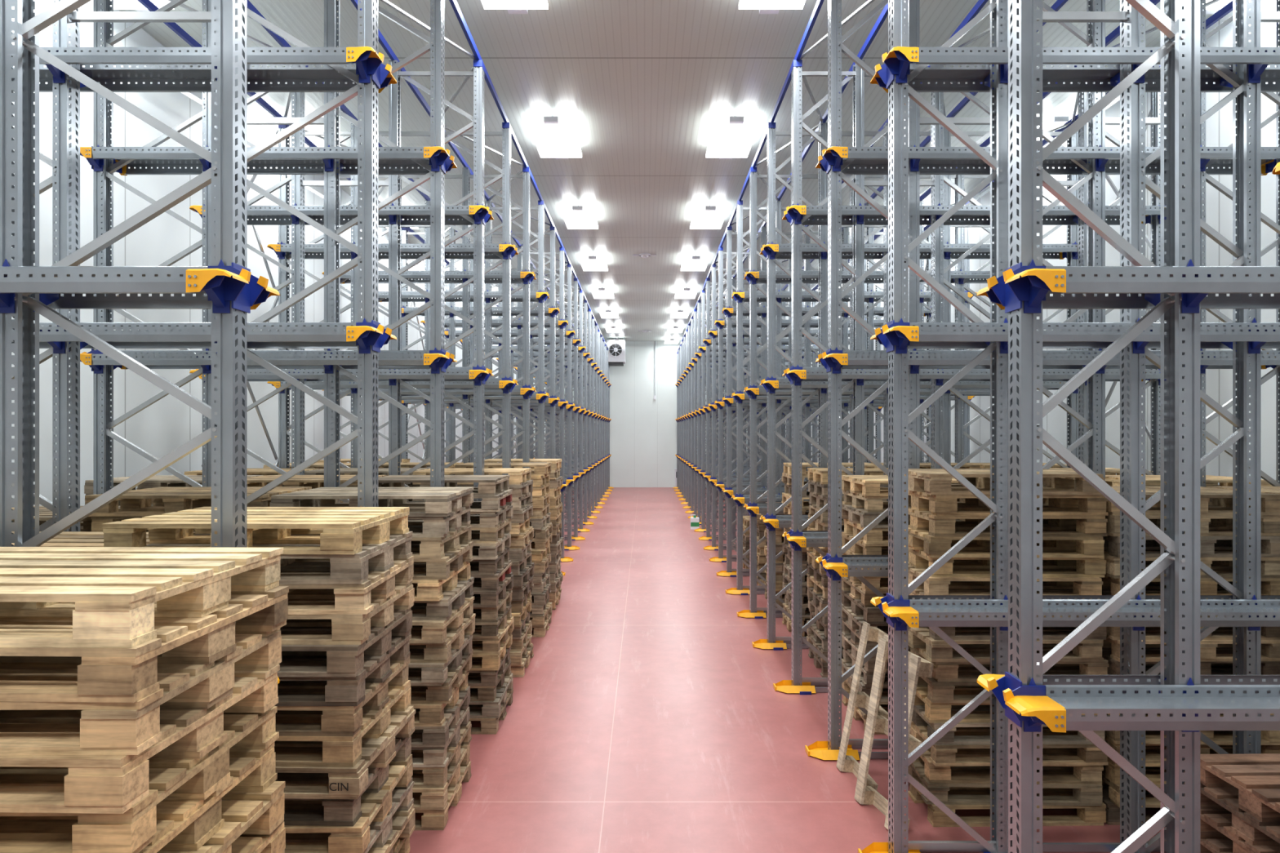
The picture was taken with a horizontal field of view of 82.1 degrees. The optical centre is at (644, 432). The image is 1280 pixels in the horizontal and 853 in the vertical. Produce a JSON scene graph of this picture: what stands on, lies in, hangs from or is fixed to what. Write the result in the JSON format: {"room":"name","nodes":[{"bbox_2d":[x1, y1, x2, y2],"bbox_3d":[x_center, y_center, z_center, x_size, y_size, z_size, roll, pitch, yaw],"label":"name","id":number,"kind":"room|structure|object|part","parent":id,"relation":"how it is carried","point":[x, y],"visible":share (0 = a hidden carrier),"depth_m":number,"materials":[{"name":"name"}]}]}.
{"room":"warehouse","nodes":[
{"label":"warehouse","id":0,"kind":"room"},
{"bbox_2d":[11,0,515,506],"bbox_3d":[-5.800,-0.920,15.400,0.200,7.320,42.800,0,0,0],"label":"wall","id":1,"kind":"structure","parent":0,"point":[167,424],"depth_m":8.62,"materials":[{"name":"white metal"}]},
{"bbox_2d":[533,341,747,487],"bbox_3d":[0.300,-0.920,36.900,12.000,7.320,0.200,0,0,0],"label":"wall","id":2,"kind":"structure","parent":0,"point":[643,428],"depth_m":36.80,"materials":[{"name":"white paint"}]},
{"bbox_2d":[653,341,655,399],"bbox_3d":[0.500,-3.120,36.760,0.100,2.920,0.080,0,0,0],"label":"conduit","id":3,"kind":"object","parent":2,"relation":"attached to","point":[655,341],"visible":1,"depth_m":36.76,"materials":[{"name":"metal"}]},
{"bbox_2d":[118,0,1213,341],"bbox_3d":[0.300,-4.680,15.400,12.400,0.200,43.200,0,0,0],"label":"ceiling","id":4,"kind":"structure","parent":0,"point":[643,85],"depth_m":10.22,"materials":[{"name":"white paint"}]},
{"bbox_2d":[110,0,169,11],"bbox_3d":[-5.200,-4.480,7.000,0.660,0.200,1.440,0,0,0],"label":"ceiling light","id":5,"kind":"object","parent":4,"relation":"attached to","point":[117,4],"depth_m":7.52,"materials":[{"name":"white plastic"}]},
{"bbox_2d":[257,115,324,146],"bbox_3d":[-5.200,-4.480,11.100,0.660,0.200,1.440,0,0,0],"label":"ceiling light","id":6,"kind":"object","parent":4,"relation":"attached to","point":[270,130],"depth_m":10.76,"materials":[{"name":"white plastic"}]},
{"bbox_2d":[379,218,418,229],"bbox_3d":[-5.200,-4.480,15.200,0.660,0.200,1.440,0,0,0],"label":"ceiling light","id":7,"kind":"object","parent":4,"relation":"attached to","point":[412,228],"depth_m":15.73,"materials":[{"name":"white plastic"}]},
{"bbox_2d":[444,258,462,271],"bbox_3d":[-5.200,-4.480,19.300,0.660,0.200,1.440,0,0,0],"label":"ceiling light","id":8,"kind":"object","parent":4,"relation":"attached to","point":[457,265],"depth_m":19.27,"materials":[{"name":"white plastic"}]},
{"bbox_2d":[480,0,548,13],"bbox_3d":[-1.330,-4.480,7.000,0.660,0.200,1.440,0,0,0],"label":"ceiling light","id":9,"kind":"object","parent":4,"relation":"attached to","point":[513,6],"depth_m":7.53,"materials":[{"name":"white plastic"}]},
{"bbox_2d":[528,115,582,159],"bbox_3d":[-1.330,-4.480,11.100,0.660,0.200,1.440,0,0,0],"label":"ceiling light","id":10,"kind":"object","parent":4,"relation":"attached to","point":[552,138],"depth_m":10.93,"materials":[{"name":"white plastic"}]},
{"bbox_2d":[561,203,598,229],"bbox_3d":[-1.330,-4.480,15.200,0.660,0.200,1.440,0,0,0],"label":"ceiling light","id":11,"kind":"object","parent":4,"relation":"attached to","point":[577,218],"depth_m":15.02,"materials":[{"name":"white plastic"}]},
{"bbox_2d":[579,253,608,271],"bbox_3d":[-1.330,-4.480,19.300,0.660,0.200,1.440,0,0,0],"label":"ceiling light","id":12,"kind":"object","parent":4,"relation":"attached to","point":[592,264],"depth_m":19.09,"materials":[{"name":"white plastic"}]},
{"bbox_2d":[591,285,613,298],"bbox_3d":[-1.330,-4.480,23.400,0.660,0.200,1.440,0,0,0],"label":"ceiling light","id":13,"kind":"object","parent":4,"relation":"attached to","point":[601,293],"depth_m":23.25,"materials":[{"name":"white plastic"}]},
{"bbox_2d":[599,307,618,318],"bbox_3d":[-1.330,-4.480,27.500,0.660,0.200,1.440,0,0,0],"label":"ceiling light","id":14,"kind":"object","parent":4,"relation":"attached to","point":[608,313],"depth_m":27.27,"materials":[{"name":"white plastic"}]},
{"bbox_2d":[605,324,622,333],"bbox_3d":[-1.330,-4.480,31.600,0.660,0.200,1.440,0,0,0],"label":"ceiling light","id":15,"kind":"object","parent":4,"relation":"attached to","point":[613,329],"depth_m":31.41,"materials":[{"name":"white plastic"}]},
{"bbox_2d":[606,337,625,365],"bbox_3d":[-1.400,-3.930,35.755,0.900,1.300,1.090,0,0,0],"label":"fan","id":16,"kind":"object","parent":4,"relation":"attached to","point":[616,349],"visible":0.98,"depth_m":35.30,"materials":[{"name":"white metal"}]},
{"bbox_2d":[609,338,623,341],"bbox_3d":[-1.330,-4.480,35.700,0.660,0.200,1.440,0,0,0],"label":"ceiling light","id":17,"kind":"object","parent":4,"relation":"attached to","point":[615,340],"depth_m":35.10,"materials":[{"name":"white plastic"}]},
{"bbox_2d":[633,253,656,257],"bbox_3d":[0.001,-4.545,18.705,0.562,0.070,0.431,0,0,0],"label":"smoke detector","id":18,"kind":"object","parent":4,"relation":"attached to","point":[642,255],"visible":1,"depth_m":18.66,"materials":[{"name":"white plastic"}]},
{"bbox_2d":[664,337,679,343],"bbox_3d":[1.300,-4.480,35.700,0.660,0.200,1.440,0,0,0],"label":"ceiling light","id":19,"kind":"object","parent":4,"relation":"attached to","point":[672,340],"depth_m":35.34,"materials":[{"name":"white plastic"}]},
{"bbox_2d":[666,324,683,333],"bbox_3d":[1.300,-4.480,31.600,0.660,0.200,1.440,0,0,0],"label":"ceiling light","id":20,"kind":"object","parent":4,"relation":"attached to","point":[675,329],"depth_m":31.41,"materials":[{"name":"white plastic"}]},
{"bbox_2d":[670,307,688,318],"bbox_3d":[1.300,-4.480,27.500,0.660,0.200,1.440,0,0,0],"label":"ceiling light","id":21,"kind":"object","parent":4,"relation":"attached to","point":[680,313],"depth_m":27.27,"materials":[{"name":"white plastic"}]},
{"bbox_2d":[674,285,697,298],"bbox_3d":[1.300,-4.480,23.400,0.660,0.200,1.440,0,0,0],"label":"ceiling light","id":22,"kind":"object","parent":4,"relation":"attached to","point":[686,293],"depth_m":23.25,"materials":[{"name":"white plastic"}]},
{"bbox_2d":[680,253,708,271],"bbox_3d":[1.300,-4.480,19.300,0.660,0.200,1.440,0,0,0],"label":"ceiling light","id":23,"kind":"object","parent":4,"relation":"attached to","point":[695,264],"depth_m":19.09,"materials":[{"name":"white plastic"}]},
{"bbox_2d":[689,203,726,229],"bbox_3d":[1.300,-4.480,15.200,0.660,0.200,1.440,0,0,0],"label":"ceiling light","id":24,"kind":"object","parent":4,"relation":"attached to","point":[710,218],"depth_m":15.02,"materials":[{"name":"white plastic"}]},
{"bbox_2d":[706,115,759,159],"bbox_3d":[1.300,-4.480,11.100,0.660,0.200,1.440,0,0,0],"label":"ceiling light","id":25,"kind":"object","parent":4,"relation":"attached to","point":[735,138],"depth_m":10.93,"materials":[{"name":"white plastic"}]},
{"bbox_2d":[738,0,805,13],"bbox_3d":[1.300,-4.480,7.000,0.660,0.200,1.440,0,0,0],"label":"ceiling light","id":26,"kind":"object","parent":4,"relation":"attached to","point":[765,6],"depth_m":7.53,"materials":[{"name":"white plastic"}]},
{"bbox_2d":[1036,115,1068,146],"bbox_3d":[5.890,-4.480,11.100,0.660,0.200,1.440,0,0,0],"label":"ceiling light","id":27,"kind":"object","parent":4,"relation":"attached to","point":[1055,122],"depth_m":10.49,"materials":[{"name":"white plastic"}]},
{"bbox_2d":[1184,0,1250,13],"bbox_3d":[5.890,-4.480,7.000,0.660,0.200,1.440,0,0,0],"label":"ceiling light","id":28,"kind":"object","parent":4,"relation":"attached to","point":[1211,9],"depth_m":7.54,"materials":[{"name":"white plastic"}]},
{"bbox_2d":[408,487,1185,852],"bbox_3d":[0.300,2.840,15.400,12.400,0.200,43.200,0,0,0],"label":"floor","id":29,"kind":"structure","parent":0,"point":[646,717],"depth_m":6.69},
{"bbox_2d":[11,506,119,532],"bbox_3d":[-4.514,1.659,5.415,1.274,2.163,0.881,0,0,0],"label":"pallet stack","id":30,"kind":"object","parent":29,"relation":"on","point":[45,514],"visible":0.02,"depth_m":5.33,"materials":[{"name":"brown wood"}]},
{"bbox_2d":[11,531,195,546],"bbox_3d":[-3.234,1.659,3.892,1.264,2.163,0.881,0,0,0],"label":"pallet stack","id":31,"kind":"object","parent":29,"relation":"on","point":[65,539],"visible":0.02,"depth_m":3.95,"materials":[{"name":"brown wood"}]},
{"bbox_2d":[0,546,288,852],"bbox_3d":[-1.970,1.587,2.362,1.268,2.307,0.865,0,0,0],"label":"pallet stack","id":32,"kind":"object","parent":29,"relation":"on","point":[139,697],"visible":1,"depth_m":2.22,"materials":[{"name":"brown wood"}]},
{"bbox_2d":[84,475,263,506],"bbox_3d":[-4.506,1.587,7.088,1.271,2.307,0.870,0,0,0],"label":"pallet stack","id":33,"kind":"object","parent":29,"relation":"on","point":[157,481],"visible":0.02,"depth_m":6.81,"materials":[{"name":"brown wood"}]},
{"bbox_2d":[84,486,311,532],"bbox_3d":[-3.241,1.587,5.472,1.270,2.307,0.853,0,0,0],"label":"pallet stack","id":34,"kind":"object","parent":29,"relation":"on","point":[135,504],"visible":0.08,"depth_m":5.14,"materials":[{"name":"brown wood"}]},
{"bbox_2d":[183,468,324,486],"bbox_3d":[-4.517,1.587,8.556,1.259,2.307,0.878,0,0,0],"label":"pallet stack","id":35,"kind":"object","parent":29,"relation":"on","point":[264,472],"visible":0.03,"depth_m":8.27,"materials":[{"name":"brown wood"}]},
{"bbox_2d":[102,506,415,852],"bbox_3d":[-1.959,1.587,3.891,1.269,2.307,0.871,0,0,0],"label":"pallet stack","id":36,"kind":"object","parent":29,"relation":"on","point":[344,717],"visible":0.53,"depth_m":3.66,"materials":[{"name":"brown wood"}]},
{"bbox_2d":[0,0,613,800],"bbox_3d":[-3.138,-0.640,18.830,3.215,6.760,34.970,0,0,0],"label":"rack","id":37,"kind":"object","parent":29,"relation":"on","point":[224,287],"visible":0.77,"depth_m":6.06,"materials":[{"name":"metal"}]},
{"bbox_3d":[-3.138,-0.605,3.130,3.215,6.690,0.430,0,0,0],"label":"rack frame","id":38,"kind":"part","parent":37,"relation":"part of","materials":[{"name":"metal"}]},
{"bbox_3d":[-3.138,-0.605,4.700,3.215,6.690,0.430,0,0,0],"label":"rack frame","id":39,"kind":"part","parent":37,"relation":"part of","materials":[{"name":"metal"}]},
{"bbox_3d":[-3.138,-0.605,6.270,3.215,6.690,0.430,0,0,0],"label":"rack frame","id":40,"kind":"part","parent":37,"relation":"part of","materials":[{"name":"metal"}]},
{"bbox_3d":[-3.138,-0.605,7.840,3.215,6.690,0.430,0,0,0],"label":"rack frame","id":41,"kind":"part","parent":37,"relation":"part of","materials":[{"name":"metal"}]},
{"bbox_3d":[-3.138,-0.605,9.410,3.215,6.690,0.430,0,0,0],"label":"rack frame","id":42,"kind":"part","parent":37,"relation":"part of","materials":[{"name":"metal"}]},
{"bbox_3d":[-3.138,-0.605,10.980,3.215,6.690,0.430,0,0,0],"label":"rack frame","id":43,"kind":"part","parent":37,"relation":"part of","materials":[{"name":"metal"}]},
{"bbox_3d":[-3.138,-0.605,12.550,3.215,6.690,0.430,0,0,0],"label":"rack frame","id":44,"kind":"part","parent":37,"relation":"part of","materials":[{"name":"metal"}]},
{"bbox_3d":[-3.138,-0.605,14.120,3.215,6.690,0.430,0,0,0],"label":"rack frame","id":45,"kind":"part","parent":37,"relation":"part of","materials":[{"name":"metal"}]},
{"bbox_3d":[-3.138,-0.605,15.690,3.215,6.690,0.430,0,0,0],"label":"rack frame","id":46,"kind":"part","parent":37,"relation":"part of","materials":[{"name":"metal"}]},
{"bbox_3d":[-3.138,-0.605,17.260,3.215,6.690,0.430,0,0,0],"label":"rack frame","id":47,"kind":"part","parent":37,"relation":"part of","materials":[{"name":"metal"}]},
{"bbox_3d":[-3.138,-0.605,18.830,3.215,6.690,0.430,0,0,0],"label":"rack frame","id":48,"kind":"part","parent":37,"relation":"part of","materials":[{"name":"metal"}]},
{"bbox_3d":[-3.138,-0.605,20.400,3.215,6.690,0.430,0,0,0],"label":"rack frame","id":49,"kind":"part","parent":37,"relation":"part of","materials":[{"name":"metal"}]},
{"bbox_3d":[-3.138,-0.605,21.970,3.215,6.690,0.430,0,0,0],"label":"rack frame","id":50,"kind":"part","parent":37,"relation":"part of","materials":[{"name":"metal"}]},
{"bbox_3d":[-3.138,-0.605,23.540,3.215,6.690,0.430,0,0,0],"label":"rack frame","id":51,"kind":"part","parent":37,"relation":"part of","materials":[{"name":"metal"}]},
{"bbox_3d":[-3.138,-0.605,25.110,3.215,6.690,0.430,0,0,0],"label":"rack frame","id":52,"kind":"part","parent":37,"relation":"part of","materials":[{"name":"metal"}]},
{"bbox_3d":[-3.138,-0.605,26.680,3.215,6.690,0.430,0,0,0],"label":"rack frame","id":53,"kind":"part","parent":37,"relation":"part of","materials":[{"name":"metal"}]},
{"bbox_3d":[-3.138,-0.605,28.250,3.215,6.690,0.430,0,0,0],"label":"rack frame","id":54,"kind":"part","parent":37,"relation":"part of","materials":[{"name":"metal"}]},
{"bbox_3d":[-3.138,-0.605,29.820,3.215,6.690,0.430,0,0,0],"label":"rack frame","id":55,"kind":"part","parent":37,"relation":"part of","materials":[{"name":"metal"}]},
{"bbox_3d":[-3.138,-0.605,31.390,3.215,6.690,0.430,0,0,0],"label":"rack frame","id":56,"kind":"part","parent":37,"relation":"part of","materials":[{"name":"metal"}]},
{"bbox_3d":[-3.138,-0.605,32.960,3.215,6.690,0.430,0,0,0],"label":"rack frame","id":57,"kind":"part","parent":37,"relation":"part of","materials":[{"name":"metal"}]},
{"bbox_3d":[-3.138,-0.605,34.530,3.215,6.690,0.430,0,0,0],"label":"rack frame","id":58,"kind":"part","parent":37,"relation":"part of","materials":[{"name":"metal"}]},
{"bbox_3d":[-3.138,-0.605,36.100,3.215,6.690,0.430,0,0,0],"label":"rack frame","id":59,"kind":"part","parent":37,"relation":"part of","materials":[{"name":"metal"}]},
{"bbox_2d":[262,462,352,475],"bbox_3d":[-4.498,1.587,10.187,1.263,2.307,0.873,0,0,0],"label":"pallet stack","id":60,"kind":"object","parent":29,"relation":"on","point":[317,465],"visible":0.02,"depth_m":9.81,"materials":[{"name":"brown wood"}]},
{"bbox_2d":[247,475,386,502],"bbox_3d":[-3.221,1.587,7.118,1.270,2.307,0.853,0,0,0],"label":"pallet stack","id":61,"kind":"object","parent":29,"relation":"on","point":[315,482],"visible":0.02,"depth_m":6.90,"materials":[{"name":"brown wood"}]},
{"bbox_2d":[315,458,409,467],"bbox_3d":[-4.509,1.587,11.799,1.259,2.307,0.877,0,0,0],"label":"pallet stack","id":62,"kind":"object","parent":29,"relation":"on","point":[342,460],"visible":0.02,"depth_m":11.76,"materials":[{"name":"brown wood"}]},
{"bbox_2d":[304,467,430,501],"bbox_3d":[-3.257,1.587,8.647,1.271,2.307,0.870,0,0,0],"label":"pallet stack","id":63,"kind":"object","parent":29,"relation":"on","point":[353,471],"visible":0.02,"depth_m":8.37,"materials":[{"name":"brown wood"}]},
{"bbox_2d":[270,487,475,831],"bbox_3d":[-1.985,1.587,5.449,1.271,2.307,0.870,0,0,0],"label":"pallet stack","id":64,"kind":"object","parent":29,"relation":"on","point":[443,628],"visible":0.32,"depth_m":5.12,"materials":[{"name":"brown wood"}]},
{"bbox_2d":[360,462,463,475],"bbox_3d":[-3.229,1.587,10.259,1.259,2.307,0.877,0,0,0],"label":"pallet stack","id":65,"kind":"object","parent":29,"relation":"on","point":[386,464],"visible":0.02,"depth_m":9.95,"materials":[{"name":"brown wood"}]},
{"bbox_2d":[377,475,514,734],"bbox_3d":[-1.960,1.587,7.084,1.267,2.307,0.865,0,0,0],"label":"pallet stack","id":66,"kind":"object","parent":29,"relation":"on","point":[490,677],"visible":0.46,"depth_m":6.73,"materials":[{"name":"brown wood"}]},
{"bbox_2d":[412,467,534,677],"bbox_3d":[-1.978,1.587,8.601,1.263,2.307,0.873,0,0,0],"label":"pallet stack","id":67,"kind":"object","parent":29,"relation":"on","point":[521,651],"visible":0.34,"depth_m":8.23,"materials":[{"name":"brown wood"}]},
{"bbox_2d":[453,462,552,637],"bbox_3d":[-1.963,1.587,10.234,1.270,2.307,0.853,0,0,0],"label":"pallet stack","id":68,"kind":"object","parent":29,"relation":"on","point":[540,615],"visible":0.31,"depth_m":9.85,"materials":[{"name":"brown wood"}]},
{"bbox_2d":[484,458,564,609],"bbox_3d":[-1.974,1.587,11.752,1.265,2.307,0.872,0,0,0],"label":"pallet stack","id":69,"kind":"object","parent":29,"relation":"on","point":[555,479],"visible":0.29,"depth_m":11.38,"materials":[{"name":"brown wood"}]},
{"bbox_2d":[674,468,676,486],"bbox_3d":[1.700,2.270,36.620,0.440,0.940,0.320,0,0,0],"label":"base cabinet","id":70,"kind":"object","parent":29,"relation":"on","point":[674,468],"visible":0.31,"depth_m":36.48,"materials":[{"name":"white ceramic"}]},
{"bbox_2d":[690,514,699,529],"bbox_3d":[1.420,2.535,20.899,0.242,0.410,0.201,0,0,0],"label":"jerry can","id":71,"kind":"object","parent":29,"relation":"on","point":[695,522],"visible":0.98,"depth_m":20.80,"materials":[{"name":"white plastic"}]},
{"bbox_2d":[742,515,749,568],"bbox_3d":[2.592,2.236,14.911,1.258,1.009,0.847,0,0,0],"label":"pallet stack","id":72,"kind":"object","parent":29,"relation":"on","point":[745,518],"visible":0.14,"depth_m":14.53,"materials":[{"name":"brown wood"}]},
{"bbox_2d":[756,513,767,586],"bbox_3d":[2.601,2.091,13.337,1.271,1.297,0.876,0,0,0],"label":"pallet stack","id":73,"kind":"object","parent":29,"relation":"on","point":[761,557],"visible":0.21,"depth_m":12.95,"materials":[{"name":"brown wood"}]},
{"bbox_2d":[764,502,785,607],"bbox_3d":[2.599,1.947,11.762,1.262,1.586,0.867,0,0,0],"label":"pallet stack","id":74,"kind":"object","parent":29,"relation":"on","point":[780,562],"visible":0.13,"depth_m":11.37,"materials":[{"name":"brown wood"}]},
{"bbox_2d":[781,462,883,636],"bbox_3d":[2.594,1.587,10.187,1.265,2.307,0.872,0,0,0],"label":"pallet stack","id":75,"kind":"object","parent":29,"relation":"on","point":[786,477],"visible":0.14,"depth_m":10.12,"materials":[{"name":"brown wood"}]},
{"bbox_2d":[806,467,888,677],"bbox_3d":[2.603,1.587,8.620,1.259,2.307,0.877,0,0,0],"label":"pallet stack","id":76,"kind":"object","parent":29,"relation":"on","point":[817,579],"visible":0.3,"depth_m":8.55,"materials":[{"name":"brown wood"}]},
{"bbox_2d":[835,621,888,791],"bbox_3d":[1.760,2.149,5.777,0.344,1.201,0.500,0,0,-6],"label":"pallet","id":77,"kind":"object","parent":29,"relation":"on","point":[845,763],"visible":0.54,"depth_m":5.93,"materials":[{"name":"brown wood"}]},
{"bbox_2d":[854,638,933,831],"bbox_3d":[1.777,2.146,5.277,0.324,1.203,0.500,0,0,-14],"label":"pallet","id":78,"kind":"object","parent":29,"relation":"on","point":[864,794],"visible":0.63,"depth_m":5.41,"materials":[{"name":"brown wood"}]},
{"bbox_2d":[839,475,959,734],"bbox_3d":[2.597,1.587,7.062,1.265,2.307,0.872,0,0,0],"label":"pallet stack","id":79,"kind":"object","parent":29,"relation":"on","point":[863,503],"visible":0.31,"depth_m":6.95,"materials":[{"name":"brown wood"}]},
{"bbox_2d":[871,462,980,468],"bbox_3d":[3.853,1.587,10.188,1.270,2.307,0.853,0,0,0],"label":"pallet stack","id":80,"kind":"object","parent":29,"relation":"on","point":[922,465],"visible":0.02,"depth_m":9.88,"materials":[{"name":"brown wood"}]},
{"bbox_2d":[672,0,1279,852],"bbox_3d":[3.493,-0.640,18.830,4.225,6.760,34.970,0,0,0],"label":"rack","id":81,"kind":"object","parent":29,"relation":"on","point":[753,361],"visible":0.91,"depth_m":4.72,"materials":[{"name":"metal"}]},
{"bbox_3d":[3.493,-0.605,36.100,4.225,6.690,0.430,0,0,0],"label":"rack frame","id":82,"kind":"part","parent":81,"relation":"part of","materials":[{"name":"metal"}]},
{"bbox_3d":[3.493,-0.605,34.530,4.225,6.690,0.430,0,0,0],"label":"rack frame","id":83,"kind":"part","parent":81,"relation":"part of","materials":[{"name":"metal"}]},
{"bbox_3d":[3.493,-0.605,32.960,4.225,6.690,0.430,0,0,0],"label":"rack frame","id":84,"kind":"part","parent":81,"relation":"part of","materials":[{"name":"metal"}]},
{"bbox_3d":[3.493,-0.605,31.390,4.225,6.690,0.430,0,0,0],"label":"rack frame","id":85,"kind":"part","parent":81,"relation":"part of","materials":[{"name":"metal"}]},
{"bbox_3d":[3.493,-0.605,29.820,4.225,6.690,0.430,0,0,0],"label":"rack frame","id":86,"kind":"part","parent":81,"relation":"part of","materials":[{"name":"metal"}]},
{"bbox_3d":[3.493,-0.605,28.250,4.225,6.690,0.430,0,0,0],"label":"rack frame","id":87,"kind":"part","parent":81,"relation":"part of","materials":[{"name":"metal"}]},
{"bbox_3d":[3.493,-0.605,26.680,4.225,6.690,0.430,0,0,0],"label":"rack frame","id":88,"kind":"part","parent":81,"relation":"part of","materials":[{"name":"metal"}]},
{"bbox_3d":[3.493,-0.605,25.110,4.225,6.690,0.430,0,0,0],"label":"rack frame","id":89,"kind":"part","parent":81,"relation":"part of","materials":[{"name":"metal"}]},
{"bbox_3d":[3.493,-0.605,23.540,4.225,6.690,0.430,0,0,0],"label":"rack frame","id":90,"kind":"part","parent":81,"relation":"part of","materials":[{"name":"metal"}]},
{"bbox_3d":[3.493,-0.605,21.970,4.225,6.690,0.430,0,0,0],"label":"rack frame","id":91,"kind":"part","parent":81,"relation":"part of","materials":[{"name":"metal"}]},
{"bbox_3d":[3.493,-0.605,20.400,4.225,6.690,0.430,0,0,0],"label":"rack frame","id":92,"kind":"part","parent":81,"relation":"part of","materials":[{"name":"metal"}]},
{"bbox_3d":[3.493,-0.605,18.830,4.225,6.690,0.430,0,0,0],"label":"rack frame","id":93,"kind":"part","parent":81,"relation":"part of","materials":[{"name":"metal"}]},
{"bbox_3d":[3.493,-0.605,17.260,4.225,6.690,0.430,0,0,0],"label":"rack frame","id":94,"kind":"part","parent":81,"relation":"part of","materials":[{"name":"metal"}]},
{"bbox_3d":[3.493,-0.605,15.690,4.225,6.690,0.430,0,0,0],"label":"rack frame","id":95,"kind":"part","parent":81,"relation":"part of","materials":[{"name":"metal"}]},
{"bbox_3d":[3.493,-0.605,14.120,4.225,6.690,0.430,0,0,0],"label":"rack frame","id":96,"kind":"part","parent":81,"relation":"part of","materials":[{"name":"metal"}]},
{"bbox_3d":[3.493,-0.605,12.550,4.225,6.690,0.430,0,0,0],"label":"rack frame","id":97,"kind":"part","parent":81,"relation":"part of","materials":[{"name":"metal"}]},
{"bbox_3d":[3.493,-0.605,10.980,4.225,6.690,0.430,0,0,0],"label":"rack frame","id":98,"kind":"part","parent":81,"relation":"part of","materials":[{"name":"metal"}]},
{"bbox_3d":[3.493,-0.605,9.410,4.225,6.690,0.430,0,0,0],"label":"rack frame","id":99,"kind":"part","parent":81,"relation":"part of","materials":[{"name":"metal"}]},
{"bbox_3d":[3.493,-0.605,7.840,4.225,6.690,0.430,0,0,0],"label":"rack frame","id":100,"kind":"part","parent":81,"relation":"part of","materials":[{"name":"metal"}]},
{"bbox_3d":[3.493,-0.605,6.270,4.225,6.690,0.430,0,0,0],"label":"rack frame","id":101,"kind":"part","parent":81,"relation":"part of","materials":[{"name":"metal"}]},
{"bbox_3d":[3.493,-0.605,4.700,4.225,6.690,0.430,0,0,0],"label":"rack frame","id":102,"kind":"part","parent":81,"relation":"part of","materials":[{"name":"metal"}]},
{"bbox_3d":[3.493,-0.605,3.130,4.225,6.690,0.430,0,0,0],"label":"rack frame","id":103,"kind":"part","parent":81,"relation":"part of","materials":[{"name":"metal"}]},
{"bbox_3d":[3.493,-0.605,1.560,4.225,6.690,0.430,0,0,0],"label":"rack frame","id":104,"kind":"part","parent":81,"relation":"part of","materials":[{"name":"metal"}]},
{"bbox_2d":[904,468,1108,827],"bbox_3d":[2.593,1.514,5.502,1.272,2.451,0.874,0,0,0],"label":"pallet stack","id":105,"kind":"object","parent":29,"relation":"on","point":[955,769],"visible":0.44,"depth_m":5.13,"materials":[{"name":"brown wood"}]},
{"bbox_2d":[965,462,1066,468],"bbox_3d":[5.126,1.587,10.186,1.259,2.307,0.878,0,0,0],"label":"pallet stack","id":106,"kind":"object","parent":29,"relation":"on","point":[983,465],"visible":0.02,"depth_m":9.91,"materials":[{"name":"brown wood"}]},
{"bbox_2d":[1048,467,1152,486],"bbox_3d":[5.122,1.587,8.625,1.265,2.307,0.872,0,0,0],"label":"pallet stack","id":107,"kind":"object","parent":29,"relation":"on","point":[1108,471],"visible":0.02,"depth_m":8.57,"materials":[{"name":"brown wood"}]},
{"bbox_2d":[1073,486,1279,825],"bbox_3d":[3.864,1.587,5.503,1.267,2.307,0.870,0,0,0],"label":"pallet stack","id":108,"kind":"object","parent":29,"relation":"on","point":[1215,649],"visible":0.17,"depth_m":5.13,"materials":[{"name":"brown wood"}]},
{"bbox_2d":[1105,475,1275,524],"bbox_3d":[5.136,1.587,7.066,1.263,2.307,0.873,0,0,0],"label":"pallet stack","id":109,"kind":"object","parent":29,"relation":"on","point":[1150,480],"visible":0.02,"depth_m":6.90,"materials":[{"name":"brown wood"}]},
{"bbox_2d":[1184,753,1279,852],"bbox_3d":[3.796,2.308,3.913,1.261,0.865,0.872,0,0,0],"label":"pallet stack","id":110,"kind":"object","parent":29,"relation":"on","point":[1240,793],"visible":0.73,"depth_m":4.05,"materials":[{"name":"brown wood"}]},
{"bbox_2d":[1206,486,1279,562],"bbox_3d":[5.130,1.587,5.503,1.267,2.307,0.870,0,0,0],"label":"pallet stack","id":111,"kind":"object","parent":29,"relation":"on","point":[1269,490],"visible":0.02,"depth_m":5.69,"materials":[{"name":"brown wood"}]},
{"bbox_2d":[785,0,1279,484],"bbox_3d":[6.400,-0.920,15.400,0.200,7.320,42.800,0,0,0],"label":"wall","id":112,"kind":"structure","parent":0,"point":[1219,126],"depth_m":8.20,"materials":[{"name":"white paint"}]}
]}

